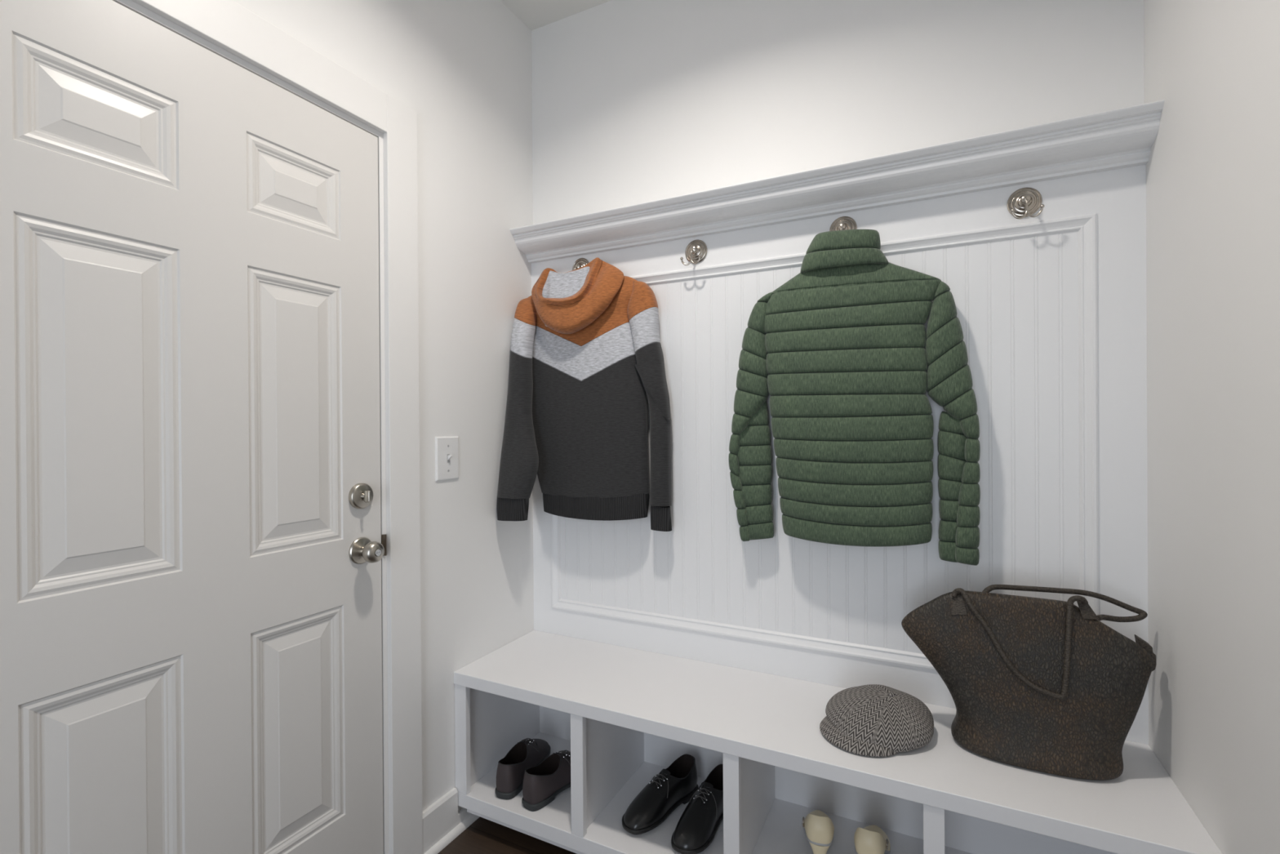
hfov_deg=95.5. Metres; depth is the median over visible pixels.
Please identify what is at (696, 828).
shoe
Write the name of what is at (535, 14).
ceiling
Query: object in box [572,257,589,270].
coat hook
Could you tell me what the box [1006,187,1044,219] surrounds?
coat hook
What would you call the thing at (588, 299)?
hood
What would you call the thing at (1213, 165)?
wall
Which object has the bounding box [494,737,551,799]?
shoe
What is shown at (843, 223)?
coat hook
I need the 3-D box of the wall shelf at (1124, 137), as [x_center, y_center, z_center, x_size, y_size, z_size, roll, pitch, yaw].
[0.370,-0.663,1.729,1.796,0.092,0.136,0,0,27]
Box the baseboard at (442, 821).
[422,786,479,853]
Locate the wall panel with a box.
[560,231,1079,653]
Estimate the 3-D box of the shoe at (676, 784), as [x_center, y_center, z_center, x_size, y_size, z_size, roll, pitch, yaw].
[0.063,1.079,1.726,0.105,0.110,0.296,0,0,44]
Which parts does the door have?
knob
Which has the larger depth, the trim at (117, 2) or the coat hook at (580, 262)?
the coat hook at (580, 262)
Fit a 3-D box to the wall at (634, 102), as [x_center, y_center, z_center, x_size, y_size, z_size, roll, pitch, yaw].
[0.430,-0.123,1.844,1.796,2.745,0.118,0,0,27]
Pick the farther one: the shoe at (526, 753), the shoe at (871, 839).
the shoe at (526, 753)
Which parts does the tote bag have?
handle, handle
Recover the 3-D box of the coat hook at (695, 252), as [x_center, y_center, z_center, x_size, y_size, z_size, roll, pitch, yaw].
[0.171,-0.560,1.861,0.076,0.092,0.056,0,0,27]
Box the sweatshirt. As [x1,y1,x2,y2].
[497,257,671,531]
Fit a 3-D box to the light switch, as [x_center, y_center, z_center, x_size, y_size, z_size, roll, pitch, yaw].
[-0.587,0.096,1.791,0.020,0.134,0.094,0,0,27]
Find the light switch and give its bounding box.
[435,435,458,480]
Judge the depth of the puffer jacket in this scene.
1.58 m
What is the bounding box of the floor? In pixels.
[437,816,577,853]
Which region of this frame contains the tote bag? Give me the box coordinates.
[901,584,1156,780]
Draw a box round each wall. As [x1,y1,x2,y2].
[232,0,533,811]
[531,0,1143,224]
[1143,0,1279,853]
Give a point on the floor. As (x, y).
(483, 836)
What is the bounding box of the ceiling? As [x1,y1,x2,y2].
[500,0,611,31]
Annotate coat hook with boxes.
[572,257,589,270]
[680,240,706,265]
[829,216,857,231]
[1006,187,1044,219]
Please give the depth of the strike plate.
1.58 m
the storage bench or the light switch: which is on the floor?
the storage bench
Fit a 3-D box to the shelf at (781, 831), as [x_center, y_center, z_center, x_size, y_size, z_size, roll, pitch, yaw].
[0.316,1.154,1.601,1.794,0.043,0.409,0,0,27]
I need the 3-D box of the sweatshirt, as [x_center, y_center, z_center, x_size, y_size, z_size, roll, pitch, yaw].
[-0.196,-0.115,1.942,0.581,0.906,0.230,0,0,27]
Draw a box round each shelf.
[457,732,973,853]
[509,99,1164,263]
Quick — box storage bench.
[453,630,1222,853]
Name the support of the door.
in the wall at (464, 66)
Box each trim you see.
[116,2,367,132]
[131,0,422,853]
[531,164,1148,744]
[550,213,1098,670]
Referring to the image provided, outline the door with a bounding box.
[0,0,384,853]
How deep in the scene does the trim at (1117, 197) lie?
1.50 m
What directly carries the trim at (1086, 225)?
attached to the wall at (634, 102)
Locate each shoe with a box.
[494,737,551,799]
[521,749,570,811]
[622,753,698,834]
[671,764,723,853]
[802,809,834,853]
[853,824,890,853]
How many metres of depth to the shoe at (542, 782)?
1.77 m
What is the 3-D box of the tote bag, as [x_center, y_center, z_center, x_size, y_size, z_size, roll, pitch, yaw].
[0.887,0.565,1.356,0.508,0.381,0.184,0,0,27]
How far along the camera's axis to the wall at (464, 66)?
1.84 m
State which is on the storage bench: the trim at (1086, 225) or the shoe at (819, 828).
the shoe at (819, 828)
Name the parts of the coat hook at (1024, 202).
stem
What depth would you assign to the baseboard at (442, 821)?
1.75 m
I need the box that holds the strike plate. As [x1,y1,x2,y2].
[381,533,386,555]
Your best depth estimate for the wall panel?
1.67 m
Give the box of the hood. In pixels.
[531,257,623,333]
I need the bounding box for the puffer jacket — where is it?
[728,229,980,565]

